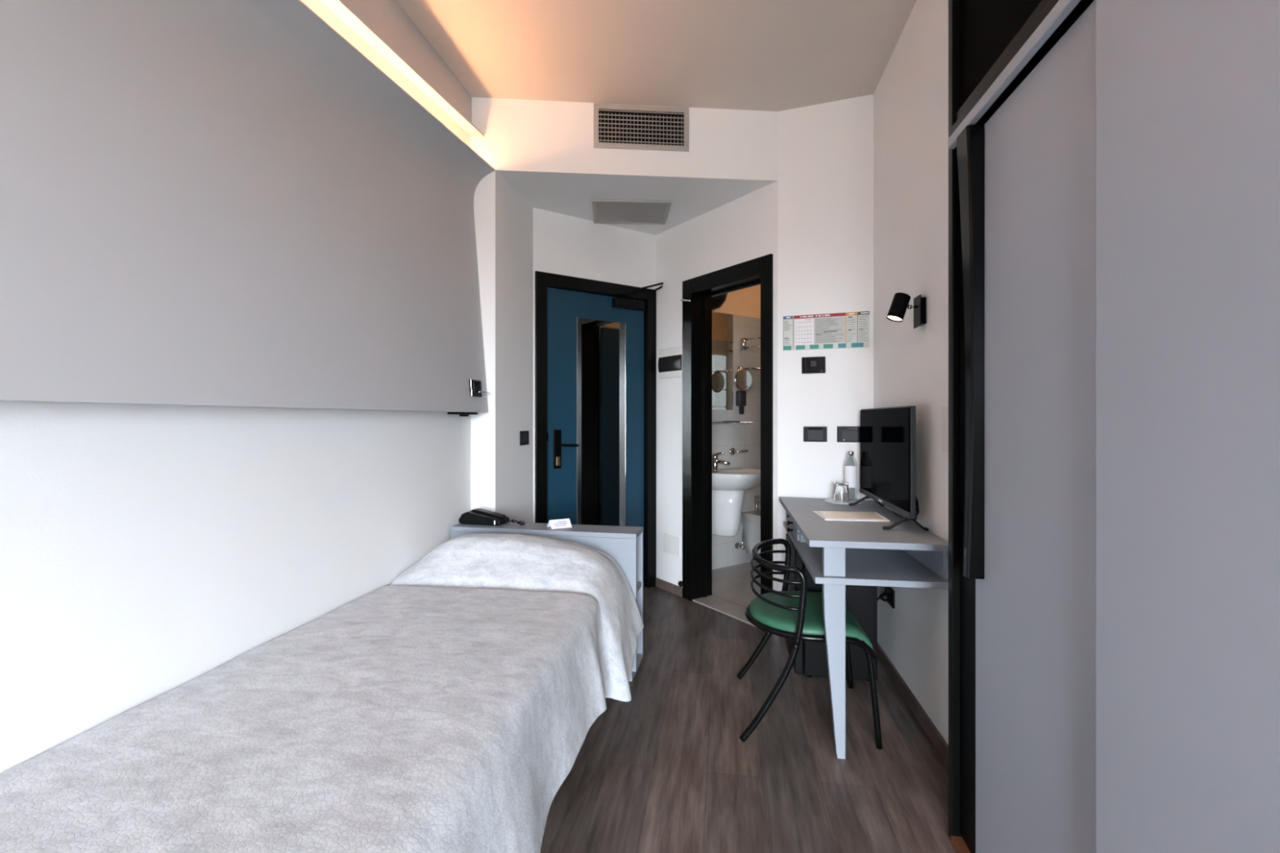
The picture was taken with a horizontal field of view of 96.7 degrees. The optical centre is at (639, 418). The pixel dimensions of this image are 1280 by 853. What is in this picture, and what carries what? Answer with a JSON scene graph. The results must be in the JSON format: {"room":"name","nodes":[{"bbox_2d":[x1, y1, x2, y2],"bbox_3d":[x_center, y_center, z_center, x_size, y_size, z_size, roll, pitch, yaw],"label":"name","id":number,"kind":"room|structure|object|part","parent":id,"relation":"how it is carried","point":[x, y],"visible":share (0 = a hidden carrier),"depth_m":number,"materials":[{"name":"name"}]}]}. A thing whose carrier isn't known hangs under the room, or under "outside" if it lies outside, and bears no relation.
{"room":"hotel room","nodes":[
{"label":"hotel room","id":0,"kind":"room"},
{"bbox_2d":[0,0,471,773],"bbox_3d":[-1.422,-0.255,0.050,0.120,2.960,6.280,0,0,8],"label":"wall","id":1,"kind":"structure","parent":0,"point":[145,550],"depth_m":1.44,"materials":[{"name":"white paint"}]},
{"bbox_2d":[0,0,494,412],"bbox_3d":[-1.296,-0.692,0.059,0.125,1.318,6.126,0,0,8],"label":"wall panel","id":2,"kind":"object","parent":1,"relation":"attached to","point":[203,202],"visible":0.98,"depth_m":1.50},
{"bbox_2d":[447,412,477,416],"bbox_3d":[-0.891,-0.022,2.892,0.077,0.022,0.218,0,0,8],"label":"light","id":3,"kind":"object","parent":2,"relation":"attached to","point":[461,414],"visible":0.95,"depth_m":2.83,"materials":[{"name":"black paint"}]},
{"bbox_2d":[468,378,488,396],"bbox_3d":[-0.830,-0.156,2.941,0.042,0.086,0.163,0,0,8],"label":"switch","id":4,"kind":"object","parent":2,"relation":"attached to","point":[475,386],"visible":1,"depth_m":2.91,"materials":[{"name":"black plastic"}]},
{"bbox_3d":[-0.846,-0.156,2.926,0.014,0.086,0.130,0,0,8],"label":"plate","id":5,"kind":"part","parent":4,"relation":"part of","materials":[{"name":"black plastic"}]},
{"bbox_3d":[-0.817,-0.137,2.967,0.022,0.011,0.109,0,0,12],"label":"reading arm","id":6,"kind":"part","parent":4,"relation":"part of","materials":[{"name":"silver metal"}]},
{"bbox_2d":[319,0,484,137],"bbox_3d":[-1.324,-1.331,0.052,0.071,0.806,6.104,0,0,8],"label":"light","id":7,"kind":"object","parent":1,"relation":"attached to","point":[384,25],"depth_m":2.42,"materials":[{"name":"white plastic"}]},
{"bbox_2d":[471,97,533,522],"bbox_3d":[-0.826,-0.255,3.358,0.207,2.960,0.600,0,0,8],"label":"wall pier","id":8,"kind":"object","parent":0,"point":[502,468],"visible":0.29,"depth_m":3.18,"materials":[{"name":"white paint"}]},
{"bbox_2d":[520,431,528,445],"bbox_3d":[-0.704,0.118,3.473,0.011,0.086,0.140,0,0,8],"label":"light switch","id":9,"kind":"object","parent":8,"relation":"attached to","point":[524,435],"visible":1,"depth_m":3.46,"materials":[{"name":"black plastic"}]},
{"bbox_2d":[533,207,655,523],"bbox_3d":[-0.305,-0.085,3.945,1.250,2.620,0.100,0,0,-35],"label":"wall","id":10,"kind":"structure","parent":0,"point":[566,245],"depth_m":3.85,"materials":[{"name":"white paint"}]},
{"bbox_2d":[534,271,663,587],"bbox_3d":[-0.270,0.124,3.887,0.949,2.203,0.197,0,0,-35],"label":"door","id":11,"kind":"structure","parent":10,"relation":"in","point":[595,341],"depth_m":3.91,"materials":[{"name":"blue wood"}]},
{"bbox_3d":[-0.543,0.200,3.738,0.053,0.254,0.013,0,0,-35],"label":"handle plate","id":12,"kind":"part","parent":11,"relation":"part of","materials":[{"name":"black paint"}]},
{"bbox_3d":[-0.471,0.175,3.725,0.147,0.020,0.058,0,0,-12],"label":"lever","id":13,"kind":"part","parent":11,"relation":"part of","materials":[{"name":"black paint"}]},
{"bbox_2d":[576,316,626,526],"bbox_3d":[-0.264,0.189,3.936,0.290,1.743,0.272,0,0,8],"label":"mirror","id":14,"kind":"object","parent":11,"relation":"attached to","point":[601,341],"depth_m":3.93,"materials":[{"name":"black mirror"}]},
{"bbox_3d":[-0.002,-0.914,4.053,0.327,0.128,0.105,0,0,-24],"label":"closer arm","id":15,"kind":"part","parent":11,"relation":"part of","materials":[{"name":"black plastic"}]},
{"bbox_2d":[495,97,777,235],"bbox_3d":[-0.110,-1.540,3.328,1.391,0.390,1.198,0,0,-35],"label":"wall","id":16,"kind":"structure","parent":0,"point":[545,151],"depth_m":3.18,"materials":[{"name":"white paint"}]},
{"bbox_2d":[591,199,671,224],"bbox_3d":[-0.062,-1.339,3.695,0.486,0.012,0.404,0,0,-3],"label":"air vent","id":17,"kind":"object","parent":16,"relation":"in","point":[604,211],"visible":1,"depth_m":3.67,"materials":[{"name":"grey metal"}]},
{"bbox_2d":[593,102,688,151],"bbox_3d":[0.009,-1.607,3.141,0.528,0.241,0.012,0,0,-5],"label":"air vent","id":18,"kind":"object","parent":16,"relation":"in","point":[627,126],"visible":1,"depth_m":3.14,"materials":[{"name":"grey metal"}]},
{"bbox_2d":[598,109,684,145],"bbox_3d":[0.009,-1.604,3.140,0.461,0.179,0.116,0,0,8],"label":"grille","id":19,"kind":"object","parent":18,"relation":"attached to","point":[615,126],"depth_m":3.14,"materials":[{"name":"grey metal"}]},
{"bbox_2d":[395,0,916,111],"bbox_3d":[-0.053,-1.785,-0.017,3.100,0.100,6.750,0,0,8],"label":"ceiling","id":20,"kind":"structure","parent":0,"point":[776,55],"depth_m":2.67,"materials":[{"name":"paint"}]},
{"bbox_2d":[655,180,777,591],"bbox_3d":[0.508,-0.085,3.737,0.150,2.620,1.168,0,0,-35],"label":"wall","id":21,"kind":"structure","parent":0,"point":[744,228],"depth_m":3.94,"materials":[{"name":"white paint"}]},
{"bbox_2d":[655,577,682,597],"bbox_3d":[0.205,1.194,4.033,0.012,0.062,0.329,0,0,-35],"label":"baseboard","id":22,"kind":"structure","parent":21,"relation":"attached to","point":[673,588],"depth_m":4.02,"materials":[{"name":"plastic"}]},
{"bbox_2d":[657,346,682,378],"bbox_3d":[0.214,-0.393,4.008,0.024,0.212,0.264,0,0,-35],"label":"box","id":23,"kind":"object","parent":21,"relation":"attached to","point":[670,360],"visible":1,"depth_m":4.00,"materials":[{"name":"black plastic"}]},
{"bbox_2d":[663,533,679,556],"bbox_3d":[0.223,0.888,4.013,0.004,0.137,0.190,0,0,-35],"label":"access cover","id":24,"kind":"object","parent":21,"relation":"attached to","point":[671,543],"visible":1,"depth_m":4.00,"materials":[{"name":"white plastic"}]},
{"bbox_2d":[678,581,682,586],"bbox_3d":[0.282,1.135,3.904,0.031,0.039,0.040,0,0,-35],"label":"door stop","id":25,"kind":"object","parent":21,"relation":"attached to","point":[680,583],"visible":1,"depth_m":3.89,"materials":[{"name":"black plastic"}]},
{"bbox_2d":[680,253,773,631],"bbox_3d":[0.838,0.143,3.796,0.821,2.164,0.804,0,0,-36],"label":"door frame","id":26,"kind":"structure","parent":21,"relation":"in","point":[698,292],"depth_m":3.82,"materials":[{"name":"black wood"}]},
{"bbox_2d":[711,284,760,569],"bbox_3d":[0.915,-0.085,4.863,1.800,2.620,0.061,0,0,-35],"label":"wall","id":27,"kind":"structure","parent":0,"point":[725,436],"depth_m":4.78,"materials":[{"name":"grey tile"}]},
{"bbox_2d":[711,293,727,310],"bbox_3d":[0.618,-0.938,4.518,0.210,0.126,0.165,0,0,-35],"label":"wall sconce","id":28,"kind":"object","parent":27,"relation":"attached to","point":[717,301],"visible":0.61,"depth_m":4.48,"materials":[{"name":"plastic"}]},
{"bbox_2d":[711,311,733,409],"bbox_3d":[0.523,-0.468,4.550,0.600,0.791,0.008,0,0,-35],"label":"bathroom mirror","id":29,"kind":"object","parent":27,"relation":"attached to","point":[722,323],"visible":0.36,"depth_m":4.65,"materials":[{"name":"clear glass"}]},
{"bbox_2d":[711,421,752,423],"bbox_3d":[0.645,0.035,4.563,0.595,0.020,0.124,0,0,-35],"label":"glass shelf","id":30,"kind":"object","parent":27,"relation":"attached to","point":[739,422],"visible":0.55,"depth_m":4.59,"materials":[{"name":"clear glass"}]},
{"bbox_3d":[0.645,0.029,4.563,0.595,0.008,0.124,0,0,-35],"label":"shelf glass","id":31,"kind":"part","parent":30,"relation":"part of","materials":[{"name":"clear glass"}]},
{"bbox_2d":[711,452,760,537],"bbox_3d":[0.753,0.593,4.411,0.580,0.661,0.495,0,0,-35],"label":"basin","id":32,"kind":"object","parent":27,"relation":"attached to","point":[729,485],"visible":0.81,"depth_m":4.40,"materials":[{"name":"white ceramic"}]},
{"bbox_2d":[711,452,729,471],"bbox_3d":[0.633,0.337,4.473,0.154,0.149,0.052,0,0,43],"label":"tap","id":33,"kind":"object","parent":32,"relation":"on","point":[714,457],"depth_m":4.49,"materials":[{"name":"silver metal"}]},
{"bbox_2d":[728,448,748,455],"bbox_3d":[0.815,0.272,4.701,0.158,0.060,0.071,0,0,8],"label":"towel hook","id":34,"kind":"object","parent":27,"relation":"attached to","point":[731,451],"visible":1,"depth_m":4.70,"materials":[{"name":"silver metal"}]},
{"bbox_2d":[734,528,745,549],"bbox_3d":[0.844,1.005,4.725,0.077,0.162,0.084,0,0,-35],"label":"angle valve","id":35,"kind":"object","parent":27,"relation":"attached to","point":[737,545],"visible":1,"depth_m":4.73,"materials":[{"name":"silver metal"}]},
{"bbox_2d":[735,391,746,413],"bbox_3d":[0.842,-0.134,4.739,0.070,0.193,0.060,0,0,-35],"label":"hair dryer","id":36,"kind":"object","parent":27,"relation":"attached to","point":[740,396],"visible":0.99,"depth_m":4.72,"materials":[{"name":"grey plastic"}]},
{"bbox_2d":[734,366,752,391],"bbox_3d":[0.844,-0.328,4.649,0.148,0.215,0.279,0,0,8],"label":"mirror","id":37,"kind":"object","parent":27,"relation":"attached to","point":[743,377],"visible":1,"depth_m":4.56,"materials":[{"name":"silver metal"}]},
{"bbox_3d":[0.854,-0.405,4.678,0.074,0.060,0.228,0,0,-5],"label":"arm","id":38,"kind":"part","parent":37,"relation":"part of","materials":[{"name":"silver metal"}]},
{"bbox_2d":[741,495,760,556],"bbox_3d":[1.162,0.893,4.663,0.380,0.493,0.545,0,0,-35],"label":"bidet","id":39,"kind":"object","parent":27,"relation":"attached to","point":[751,520],"visible":0.29,"depth_m":4.73,"materials":[{"name":"white ceramic"}]},
{"bbox_2d":[753,495,760,513],"bbox_3d":[1.020,0.719,4.766,0.131,0.143,0.044,0,0,8],"label":"tap","id":40,"kind":"object","parent":39,"relation":"on","point":[756,498],"depth_m":4.76,"materials":[{"name":"silver metal"}]},
{"bbox_2d":[741,337,760,350],"bbox_3d":[1.163,-0.625,4.859,0.639,0.100,0.224,0,0,-35],"label":"towel rack","id":41,"kind":"object","parent":27,"relation":"attached to","point":[744,347],"visible":0.41,"depth_m":4.74,"materials":[{"name":"silver metal"}]},
{"bbox_3d":[1.168,-0.590,4.852,0.609,0.013,0.207,0,0,-35],"label":"rail","id":42,"kind":"part","parent":41,"relation":"part of","materials":[{"name":"silver metal"}]},
{"bbox_3d":[1.157,-0.660,4.868,0.609,0.013,0.167,0,0,-35],"label":"rail","id":43,"kind":"part","parent":41,"relation":"part of","materials":[{"name":"silver metal"}]},
{"bbox_2d":[746,367,760,369],"bbox_3d":[1.157,-0.420,4.939,0.631,0.015,0.087,0,0,-35],"label":"towel bar","id":44,"kind":"object","parent":27,"relation":"attached to","point":[755,368],"visible":0.18,"depth_m":4.76,"materials":[{"name":"silver metal"}]},
{"bbox_2d":[540,560,955,852],"bbox_3d":[0.211,1.263,1.049,3.308,0.084,8.938,0,0,8],"label":"floor","id":45,"kind":"structure","parent":0,"point":[668,768],"depth_m":2.02,"materials":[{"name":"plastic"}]},
{"bbox_2d":[450,522,643,681],"bbox_3d":[-0.460,0.880,2.813,0.936,0.690,0.178,0,0,11],"label":"headboard","id":46,"kind":"object","parent":45,"relation":"on","point":[624,544],"visible":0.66,"depth_m":2.71,"materials":[{"name":"grey laminate"}]},
{"bbox_2d":[458,508,524,525],"bbox_3d":[-0.741,0.500,2.891,0.347,0.069,0.106,0,0,14],"label":"telephone","id":47,"kind":"object","parent":46,"relation":"on","point":[477,516],"visible":1,"depth_m":2.87,"materials":[{"name":"black plastic"}]},
{"bbox_3d":[-0.622,0.521,2.869,0.117,0.024,0.040,0,0,32],"label":"cord","id":48,"kind":"part","parent":47,"relation":"part of","materials":[{"name":"black plastic"}]},
{"bbox_3d":[-0.460,0.546,2.813,0.936,0.022,0.178,0,0,11],"label":"panel","id":49,"kind":"part","parent":46,"relation":"part of","materials":[{"name":"grey laminate"}]},
{"bbox_2d":[546,518,571,528],"bbox_3d":[-0.397,0.515,2.804,0.104,0.038,0.070,0,0,-28],"label":"tent card","id":50,"kind":"object","parent":46,"relation":"on","point":[558,523],"visible":1,"depth_m":2.79,"materials":[{"name":"white paper"}]},
{"bbox_2d":[554,520,567,526],"bbox_3d":[-0.387,0.515,2.787,0.070,0.020,0.018,0,0,-28],"label":"print","id":51,"kind":"object","parent":50,"relation":"on","point":[557,523],"depth_m":2.79,"materials":[{"name":"white paper"}]},
{"bbox_3d":[-0.139,0.810,2.752,0.275,0.020,0.135,0,0,11],"label":"shelf","id":52,"kind":"part","parent":46,"relation":"part of","materials":[{"name":"grey laminate"}]},
{"bbox_3d":[-0.460,1.165,2.814,0.936,0.021,0.135,0,0,11],"label":"panel","id":53,"kind":"part","parent":46,"relation":"part of","materials":[{"name":"grey laminate"}]},
{"bbox_3d":[-0.445,0.866,2.891,0.936,0.618,0.020,0,0,11],"label":"panel","id":54,"kind":"part","parent":46,"relation":"part of","materials":[{"name":"grey laminate"}]},
{"bbox_2d":[737,538,882,749],"bbox_3d":[0.676,0.893,2.386,0.524,0.672,0.550,0,0,8],"label":"desk chair","id":55,"kind":"object","parent":45,"relation":"on","point":[797,615],"visible":0.98,"depth_m":2.20,"materials":[{"name":"black metal"}]},
{"bbox_3d":[0.566,1.035,2.668,0.224,0.387,0.025,0,0,8],"label":"leg","id":56,"kind":"part","parent":55,"relation":"part of","materials":[{"name":"black metal"}]},
{"bbox_3d":[0.489,1.035,2.149,0.224,0.387,0.025,0,0,8],"label":"leg","id":57,"kind":"part","parent":55,"relation":"part of","materials":[{"name":"black metal"}]},
{"bbox_3d":[0.570,0.702,2.402,0.192,0.290,0.550,0,0,8],"label":"frame","id":58,"kind":"part","parent":55,"relation":"part of","materials":[{"name":"black metal"}]},
{"bbox_3d":[0.682,0.856,2.386,0.476,0.080,0.513,0,0,8],"label":"seat frame","id":59,"kind":"part","parent":55,"relation":"part of","materials":[{"name":"green leather"}]},
{"bbox_3d":[0.685,0.828,2.385,0.447,0.092,0.480,0,0,8],"label":"seat","id":60,"kind":"part","parent":55,"relation":"part of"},
{"bbox_3d":[0.929,1.026,2.588,0.084,0.395,0.025,0,0,5],"label":"leg","id":61,"kind":"part","parent":55,"relation":"part of","materials":[{"name":"black metal"}]},
{"bbox_3d":[0.860,1.026,2.120,0.084,0.395,0.025,0,0,12],"label":"leg","id":62,"kind":"part","parent":55,"relation":"part of","materials":[{"name":"black metal"}]},
{"bbox_2d":[786,533,877,681],"bbox_3d":[0.944,0.920,2.855,0.372,0.610,0.401,0,0,8],"label":"minibar","id":63,"kind":"object","parent":45,"relation":"on","point":[811,660],"visible":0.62,"depth_m":2.65,"materials":[{"name":"black plastic"}]},
{"bbox_3d":[0.780,0.912,2.879,0.040,0.586,0.401,0,0,8],"label":"door","id":64,"kind":"part","parent":63,"relation":"part of","materials":[{"name":"black plastic"}]},
{"bbox_2d":[778,497,948,759],"bbox_3d":[0.929,0.830,2.564,0.484,0.790,1.145,0,0,8],"label":"desk","id":65,"kind":"object","parent":45,"relation":"on","point":[836,554],"visible":0.98,"depth_m":2.06,"materials":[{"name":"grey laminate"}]},
{"bbox_3d":[0.770,0.514,2.874,0.012,0.032,0.488,0,0,8],"label":"drawer","id":66,"kind":"part","parent":65,"relation":"part of","materials":[{"name":"blue laminate"}]},
{"bbox_3d":[0.770,0.550,2.874,0.012,0.032,0.488,0,0,8],"label":"drawer","id":67,"kind":"part","parent":65,"relation":"part of","materials":[{"name":"blue laminate"}]},
{"bbox_3d":[0.704,0.909,2.067,0.075,0.632,0.035,0,0,8],"label":"leg","id":68,"kind":"part","parent":65,"relation":"part of","materials":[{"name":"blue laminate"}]},
{"bbox_2d":[824,498,862,504],"bbox_3d":[1.057,0.431,2.962,0.184,0.006,0.184,0,0,8],"label":"round tray","id":69,"kind":"object","parent":65,"relation":"on","point":[828,500],"visible":0.56,"depth_m":2.94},
{"bbox_2d":[834,481,848,502],"bbox_3d":[1.037,0.377,2.929,0.073,0.102,0.073,0,0,8],"label":"tumbler","id":70,"kind":"object","parent":69,"relation":"on","point":[841,490],"visible":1,"depth_m":2.90,"materials":[{"name":"clear glass"}]},
{"bbox_2d":[844,451,857,500],"bbox_3d":[1.114,0.301,3.007,0.063,0.255,0.063,0,0,8],"label":"water bottle","id":71,"kind":"object","parent":69,"relation":"on","point":[851,464],"visible":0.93,"depth_m":2.98,"materials":[{"name":"glass"}]},
{"bbox_2d":[812,511,889,521],"bbox_3d":[0.929,0.432,2.526,0.285,0.005,0.230,0,0,8],"label":"place mat","id":72,"kind":"object","parent":65,"relation":"on","point":[825,515],"visible":1,"depth_m":2.50,"materials":[{"name":"white paper"}]},
{"bbox_2d":[817,511,884,519],"bbox_3d":[0.933,0.430,2.530,0.251,0.001,0.190,0,0,8],"label":"print","id":73,"kind":"object","parent":72,"relation":"on","point":[824,515],"depth_m":2.52},
{"bbox_2d":[782,521,948,589],"bbox_3d":[0.940,0.582,2.566,0.462,0.023,1.128,0,0,8],"label":"shelf","id":74,"kind":"object","parent":65,"relation":"attached to","point":[864,566],"depth_m":2.14,"materials":[{"name":"grey laminate"}]},
{"bbox_2d":[848,405,928,530],"bbox_3d":[1.087,0.193,2.568,0.165,0.483,0.800,0,0,8],"label":"television","id":75,"kind":"object","parent":65,"relation":"on","point":[887,434],"visible":1,"depth_m":2.42,"materials":[{"name":"black plastic"}]},
{"bbox_3d":[1.102,0.167,2.566,0.019,0.432,0.800,0,0,8],"label":"casing","id":76,"kind":"part","parent":75,"relation":"part of","materials":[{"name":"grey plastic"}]},
{"bbox_2d":[892,496,919,519],"bbox_3d":[1.130,0.374,2.446,0.032,0.125,0.330,0,0,8],"label":"cable bundle","id":77,"kind":"object","parent":65,"relation":"on","point":[917,500],"visible":0.09,"depth_m":2.30,"materials":[{"name":"black plastic"}]},
{"bbox_3d":[1.158,0.514,2.522,0.017,0.110,1.030,0,0,8],"label":"wall panel","id":78,"kind":"part","parent":65,"relation":"part of","materials":[{"name":"blue laminate"}]},
{"bbox_2d":[947,0,1279,852],"bbox_3d":[1.053,-0.254,0.595,0.652,2.957,2.087,0,0,8],"label":"wardrobe","id":79,"kind":"object","parent":45,"relation":"on","point":[1114,165],"visible":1,"depth_m":0.96,"materials":[{"name":"grey wood"}]},
{"bbox_3d":[1.215,-0.254,1.611,0.630,2.957,0.030,0,0,8],"label":"panel","id":80,"kind":"part","parent":79,"relation":"part of","materials":[{"name":"black wood"}]},
{"bbox_3d":[0.884,-0.175,1.526,0.043,1.190,0.080,0,0,8],"label":"handle","id":81,"kind":"part","parent":79,"relation":"part of","materials":[{"name":"black metal"}]},
{"bbox_3d":[0.785,-1.306,0.619,0.030,0.851,2.056,0,0,8],"label":"panel","id":82,"kind":"part","parent":79,"relation":"part of","materials":[{"name":"black wood"}]},
{"bbox_3d":[0.745,-0.790,0.623,0.018,0.032,2.052,0,0,8],"label":"rail","id":83,"kind":"part","parent":79,"relation":"part of","materials":[{"name":"grey metal"}]},
{"bbox_3d":[0.872,0.215,1.214,0.024,1.972,0.659,0,0,8],"label":"sliding door","id":84,"kind":"part","parent":79,"relation":"part of","materials":[{"name":"grey laminate"}]},
{"bbox_3d":[0.708,0.214,0.302,0.024,1.973,1.406,0,0,8],"label":"sliding door","id":85,"kind":"part","parent":79,"relation":"part of","materials":[{"name":"grey laminate"}]},
{"bbox_3d":[-0.683,0.958,1.732,0.830,0.535,1.945,0,0,8],"label":"bed","id":86,"kind":"object","parent":45,"relation":"on","visible":0,"materials":[{"name":"light grey fabric bedspread"},{"name":"white fabric bedding"}]},
{"bbox_2d":[0,533,644,852],"bbox_3d":[-0.602,0.784,1.712,1.007,0.537,1.980,0,0,8],"label":"bedspread","id":87,"kind":"object","parent":86,"relation":"on","point":[446,706],"visible":1,"depth_m":1.27,"materials":[{"name":"white fabric"}]},
{"bbox_2d":[777,93,873,591],"bbox_3d":[1.124,-0.255,3.139,0.700,2.960,0.100,0,0,20],"label":"wall","id":88,"kind":"structure","parent":0,"point":[825,150],"depth_m":3.13,"materials":[{"name":"white paint"}]},
{"bbox_2d":[801,356,825,373],"bbox_3d":[0.958,-0.295,3.141,0.126,0.091,0.011,0,0,20],"label":"thermostat","id":89,"kind":"object","parent":88,"relation":"attached to","point":[810,365],"visible":1,"depth_m":3.14,"materials":[{"name":"grey plastic"}]},
{"bbox_2d":[803,426,826,441],"bbox_3d":[0.966,0.086,3.138,0.125,0.084,0.011,0,0,20],"label":"socket plate","id":90,"kind":"object","parent":88,"relation":"attached to","point":[810,433],"visible":1,"depth_m":3.13,"materials":[{"name":"black plastic"}]},
{"bbox_2d":[782,311,869,351],"bbox_3d":[1.016,-0.478,3.122,0.450,0.194,0.006,0,0,20],"label":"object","id":91,"kind":"object","parent":88,"relation":"attached to","point":[851,330],"visible":1,"depth_m":3.12,"materials":[{"name":"paper"}]},
{"bbox_2d":[836,426,860,442],"bbox_3d":[1.135,0.085,3.075,0.134,0.086,0.011,0,0,20],"label":"socket plate","id":92,"kind":"object","parent":88,"relation":"attached to","point":[844,433],"visible":0.85,"depth_m":3.07,"materials":[{"name":"black plastic"}]},
{"bbox_2d":[873,0,948,745],"bbox_3d":[1.089,-0.255,-0.182,0.632,2.960,6.560,0,0,8],"label":"wall","id":93,"kind":"structure","parent":0,"point":[911,95],"depth_m":2.36,"materials":[{"name":"white paint"}]},
{"bbox_2d":[877,586,894,608],"bbox_3d":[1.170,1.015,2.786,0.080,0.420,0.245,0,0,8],"label":"power socket","id":94,"kind":"object","parent":93,"relation":"attached to","point":[889,596],"visible":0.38,"depth_m":2.69,"materials":[{"name":"black plastic"}]},
{"bbox_3d":[1.196,0.848,2.721,0.010,0.085,0.125,0,0,8],"label":"plate","id":95,"kind":"part","parent":94,"relation":"part of","materials":[{"name":"black plastic"}]},
{"bbox_2d":[886,292,926,328],"bbox_3d":[1.062,-0.435,2.281,0.144,0.137,0.087,0,0,8],"label":"wall spotlight","id":96,"kind":"object","parent":93,"relation":"attached to","point":[900,304],"visible":1,"depth_m":2.25,"materials":[{"name":"black paint"}]},
{"bbox_3d":[1.020,-0.404,2.276,0.053,0.020,0.056,0,0,8],"label":"bulb","id":97,"kind":"part","parent":96,"relation":"part of","materials":[{"name":"white glass"}]},
{"bbox_3d":[1.090,-0.447,2.276,0.035,0.018,0.018,0,0,8],"label":"arm","id":98,"kind":"part","parent":96,"relation":"part of","materials":[{"name":"silver metal"}]},
{"bbox_3d":[1.109,-0.427,2.276,0.003,0.123,0.084,0,0,8],"label":"plate","id":99,"kind":"part","parent":96,"relation":"part of","materials":[{"name":"black paint"}]},
{"bbox_2d":[877,642,948,768],"bbox_3d":[1.140,1.194,2.353,0.012,0.062,1.390,0,0,8],"label":"baseboard","id":100,"kind":"structure","parent":93,"relation":"attached to","point":[939,742],"depth_m":2.33,"materials":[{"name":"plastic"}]},
{"bbox_2d":[941,407,948,452],"bbox_3d":[1.092,0.039,2.016,0.008,0.160,0.110,0,0,8],"label":"wall plate","id":101,"kind":"object","parent":93,"relation":"attached to","point":[944,411],"visible":0.51,"depth_m":2.04,"materials":[{"name":"white plastic"}]}
]}

